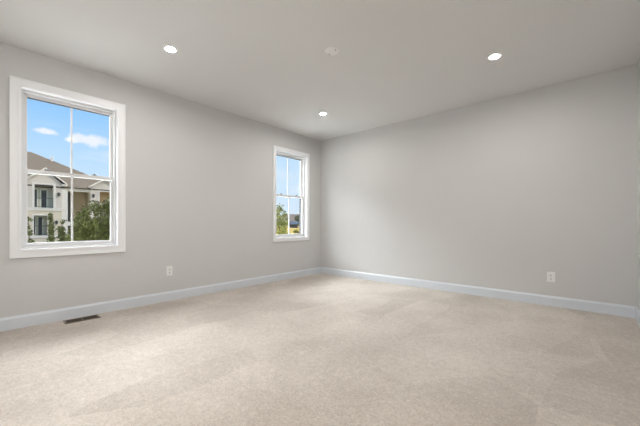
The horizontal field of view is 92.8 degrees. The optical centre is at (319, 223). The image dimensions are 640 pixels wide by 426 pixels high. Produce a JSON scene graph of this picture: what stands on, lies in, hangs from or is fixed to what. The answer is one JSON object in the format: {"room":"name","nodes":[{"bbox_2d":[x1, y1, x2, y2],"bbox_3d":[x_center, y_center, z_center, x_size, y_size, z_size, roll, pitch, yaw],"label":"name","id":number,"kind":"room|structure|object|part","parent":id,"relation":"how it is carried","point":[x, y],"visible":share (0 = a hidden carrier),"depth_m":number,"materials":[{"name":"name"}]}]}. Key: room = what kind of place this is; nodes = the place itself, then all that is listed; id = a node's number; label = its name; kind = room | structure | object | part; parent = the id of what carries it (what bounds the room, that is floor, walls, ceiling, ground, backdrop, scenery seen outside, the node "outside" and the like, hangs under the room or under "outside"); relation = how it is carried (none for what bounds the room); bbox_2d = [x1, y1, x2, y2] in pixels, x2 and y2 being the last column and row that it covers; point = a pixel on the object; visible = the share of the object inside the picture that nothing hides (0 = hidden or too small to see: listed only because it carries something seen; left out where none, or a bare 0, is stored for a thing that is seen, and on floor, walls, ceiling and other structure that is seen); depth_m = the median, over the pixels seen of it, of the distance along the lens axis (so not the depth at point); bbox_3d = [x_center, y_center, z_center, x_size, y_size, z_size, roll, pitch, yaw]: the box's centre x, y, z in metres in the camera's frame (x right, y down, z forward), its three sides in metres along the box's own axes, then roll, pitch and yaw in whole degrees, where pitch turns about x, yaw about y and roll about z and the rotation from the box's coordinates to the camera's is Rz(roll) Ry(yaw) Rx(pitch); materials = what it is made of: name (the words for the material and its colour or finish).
{"room":"empty bedroom","nodes":[
{"label":"empty bedroom","id":0,"kind":"room"},
{"bbox_2d":[0,42,320,317],"bbox_3d":[-2.434,-0.350,3.675,0.160,2.740,7.520,0,0,42],"label":"wall","id":1,"kind":"structure","parent":0,"point":[199,177],"depth_m":4.04,"materials":[{"name":"beige paint"}]},
{"bbox_2d":[9,75,125,258],"bbox_3d":[-2.716,-0.543,3.339,0.184,1.757,0.975,0,0,42],"label":"window","id":2,"kind":"structure","parent":1,"relation":"in","point":[20,89],"depth_m":3.23,"materials":[{"name":"white paint"}]},
{"bbox_3d":[-2.749,-0.917,3.369,0.025,0.802,0.767,0,0,42],"label":"sash","id":3,"kind":"part","parent":2,"relation":"part of","materials":[{"name":"white plastic"}]},
{"bbox_3d":[-2.726,-0.160,3.348,0.030,0.782,0.767,0,0,42],"label":"sash","id":4,"kind":"part","parent":2,"relation":"part of","materials":[{"name":"white plastic"}]},
{"bbox_2d":[0,267,320,331],"bbox_3d":[-2.369,0.958,3.616,0.016,0.125,7.200,0,0,42],"label":"baseboard","id":5,"kind":"structure","parent":1,"relation":"attached to","point":[32,319],"depth_m":3.69,"materials":[{"name":"white paint"}]},
{"bbox_2d":[166,266,172,275],"bbox_3d":[-1.997,0.625,4.040,0.009,0.124,0.080,0,0,42],"label":"wall outlet","id":6,"kind":"object","parent":1,"relation":"attached to","point":[169,269],"visible":1,"depth_m":4.04,"materials":[{"name":"white plastic"}]},
{"bbox_2d":[273,145,309,241],"bbox_3d":[-0.578,-0.530,5.748,0.184,1.700,0.915,0,0,42],"label":"window","id":7,"kind":"structure","parent":1,"relation":"in","point":[304,198],"depth_m":5.96,"materials":[{"name":"white paint"}]},
{"bbox_3d":[-0.612,-0.896,5.777,0.025,0.789,0.737,0,0,42],"label":"sash","id":8,"kind":"part","parent":7,"relation":"part of","materials":[{"name":"white plastic"}]},
{"bbox_3d":[-0.588,-0.153,5.756,0.030,0.769,0.737,0,0,42],"label":"sash","id":9,"kind":"part","parent":7,"relation":"part of","materials":[{"name":"white plastic"}]},
{"bbox_2d":[0,273,639,425],"bbox_3d":[-0.168,1.130,1.663,6.220,0.220,7.520,0,0,42],"label":"floor","id":10,"kind":"structure","parent":0,"point":[321,349],"depth_m":2.22,"materials":[{"name":"beige carpet"}]},
{"bbox_2d":[63,314,100,323],"bbox_3d":[-2.534,1.015,3.244,0.144,0.008,0.300,0,0,42],"label":"floor vent","id":11,"kind":"object","parent":10,"relation":"in","point":[97,315],"visible":1,"depth_m":3.24,"materials":[{"name":"brown metal"}]},
{"bbox_2d":[0,0,639,140],"bbox_3d":[-0.168,-1.845,1.663,6.220,0.250,7.520,0,0,42],"label":"ceiling","id":12,"kind":"structure","parent":0,"point":[263,61],"depth_m":2.99,"materials":[{"name":"paint"}]},
{"bbox_2d":[163,45,176,52],"bbox_3d":[-1.472,-1.716,2.997,0.124,0.008,0.124,0,0,42],"label":"recessed light","id":13,"kind":"object","parent":12,"relation":"in","point":[170,49],"visible":1,"depth_m":2.99,"materials":[{"name":"white plastic"}]},
{"bbox_2d":[325,47,339,54],"bbox_3d":[0.124,-1.712,3.029,0.144,0.016,0.144,0,0,42],"label":"cover plate","id":14,"kind":"object","parent":12,"relation":"attached to","point":[330,50],"visible":1,"depth_m":3.02,"materials":[{"name":"white plastic"}]},
{"bbox_2d":[488,53,501,59],"bbox_3d":[1.795,-1.716,3.131,0.124,0.008,0.124,0,0,42],"label":"recessed light","id":15,"kind":"object","parent":12,"relation":"in","point":[495,56],"visible":1,"depth_m":3.12,"materials":[{"name":"white plastic"}]},
{"bbox_2d":[321,65,636,307],"bbox_3d":[1.833,-0.350,4.807,4.720,2.740,0.160,0,0,42],"label":"wall","id":16,"kind":"structure","parent":0,"point":[510,191],"depth_m":4.14,"materials":[{"name":"beige paint"}]},
{"bbox_2d":[321,267,634,317],"bbox_3d":[1.715,0.958,4.794,4.528,0.125,0.016,0,0,42],"label":"baseboard","id":17,"kind":"structure","parent":16,"relation":"attached to","point":[569,303],"depth_m":4.12,"materials":[{"name":"white paint"}]},
{"bbox_2d":[547,272,554,281],"bbox_3d":[2.865,0.661,3.778,0.080,0.124,0.009,0,0,42],"label":"wall outlet","id":18,"kind":"object","parent":16,"relation":"attached to","point":[550,275],"visible":1,"depth_m":3.77,"materials":[{"name":"white plastic"}]},
{"bbox_2d":[637,57,639,309],"bbox_3d":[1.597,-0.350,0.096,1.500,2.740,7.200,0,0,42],"label":"wall","id":19,"kind":"structure","parent":0,"point":[638,64],"depth_m":3.21,"materials":[{"name":"beige paint"}]},
{"bbox_2d":[635,307,639,326],"bbox_3d":[2.590,0.958,2.357,0.016,0.125,2.500,0,0,42],"label":"baseboard","id":20,"kind":"structure","parent":19,"relation":"attached to","point":[637,311],"depth_m":3.14,"materials":[{"name":"white paint"}]},
{"label":"outside","id":21,"kind":"structure","parent":0,"visible":0},
{"bbox_2d":[277,226,298,233],"bbox_3d":[-53.259,2.820,187.316,520.000,3.000,520.000,0,0,42],"label":"ground","id":22,"kind":"structure","parent":21,"point":[291,230],"depth_m":139.94,"materials":[{"name":"beige"}]},
{"bbox_2d":[27,216,35,242],"bbox_3d":[-15.151,1.958,15.874,0.903,4.726,0.884,0,0,-28],"label":"young tree","id":23,"kind":"object","parent":22,"relation":"on","point":[29,233],"visible":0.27,"depth_m":15.85,"materials":[{"name":"green plant"}]},
{"bbox_2d":[46,213,55,241],"bbox_3d":[-14.120,1.858,16.002,0.700,4.926,0.509,0,0,42],"label":"young tree","id":24,"kind":"object","parent":22,"relation":"on","point":[50,225],"visible":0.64,"depth_m":15.93,"materials":[{"name":"green plant"}]},
{"bbox_2d":[55,220,69,241],"bbox_3d":[-15.069,2.023,17.947,0.828,4.595,0.922,0,0,-11],"label":"young tree","id":25,"kind":"object","parent":22,"relation":"on","point":[61,234],"visible":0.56,"depth_m":17.76,"materials":[{"name":"green plant"}]},
{"bbox_2d":[27,152,109,242],"bbox_3d":[-41.222,-2.490,35.063,20.950,13.620,28.250,0,0,42],"label":"apartment building","id":26,"kind":"structure","parent":22,"relation":"on","point":[46,194],"depth_m":34.02,"materials":[{"name":"grey"}]},
{"bbox_3d":[-30.768,0.220,33.343,0.070,2.060,0.626,0,0,42],"label":"door frame","id":27,"kind":"part","parent":26,"relation":"part of","materials":[{"name":"white"}]},
{"bbox_3d":[-30.714,0.260,33.419,0.050,1.980,0.313,0,0,42],"label":"balcony door","id":28,"kind":"part","parent":26,"relation":"part of","materials":[{"name":"grey glass"}]},
{"bbox_3d":[-30.591,-2.760,33.542,0.070,2.060,0.882,0,0,42],"label":"door frame","id":29,"kind":"part","parent":26,"relation":"part of","materials":[{"name":"white"}]},
{"bbox_3d":[-30.513,-2.720,33.645,0.050,1.980,0.441,0,0,42],"label":"balcony door","id":30,"kind":"part","parent":26,"relation":"part of","materials":[{"name":"grey glass"}]},
{"bbox_2d":[87,197,109,240],"bbox_3d":[-11.186,1.429,16.442,2.415,5.791,2.812,0,0,42],"label":"leafy tree","id":31,"kind":"object","parent":22,"relation":"on","point":[103,233],"visible":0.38,"depth_m":15.89,"materials":[{"name":"green plant"}]},
{"bbox_2d":[276,214,298,225],"bbox_3d":[-15.969,-1.780,188.000,25.000,8.200,12.000,0,0,0],"label":"house","id":32,"kind":"structure","parent":22,"relation":"on","point":[291,216],"depth_m":185.10,"materials":[{"name":"grey"}]},
{"bbox_2d":[287,221,298,227],"bbox_3d":[-14.231,0.902,160.000,5.800,4.300,5.500,0,0,0],"label":"outbuilding","id":33,"kind":"structure","parent":22,"relation":"on","point":[293,224],"depth_m":157.79,"materials":[{"name":"blue metal"}]},
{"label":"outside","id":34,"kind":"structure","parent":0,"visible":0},
{"bbox_3d":[-7.137,4.360,8.651,13.200,0.120,46.000,0,0,42],"label":"court","id":35,"kind":"object","parent":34,"visible":0},
{"bbox_2d":[64,206,98,241],"bbox_3d":[-10.582,1.757,13.585,1.341,5.130,1.319,0,0,42],"label":"leafy tree","id":36,"kind":"object","parent":35,"relation":"on","point":[83,231],"visible":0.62,"depth_m":13.50,"materials":[{"name":"green plant"}]},
{"bbox_2d":[276,203,290,233],"bbox_3d":[-2.688,1.483,20.010,1.483,5.677,1.055,0,0,-37],"label":"tree","id":37,"kind":"object","parent":35,"relation":"on","point":[279,223],"visible":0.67,"depth_m":20.02,"materials":[{"name":"green plant"}]}
]}

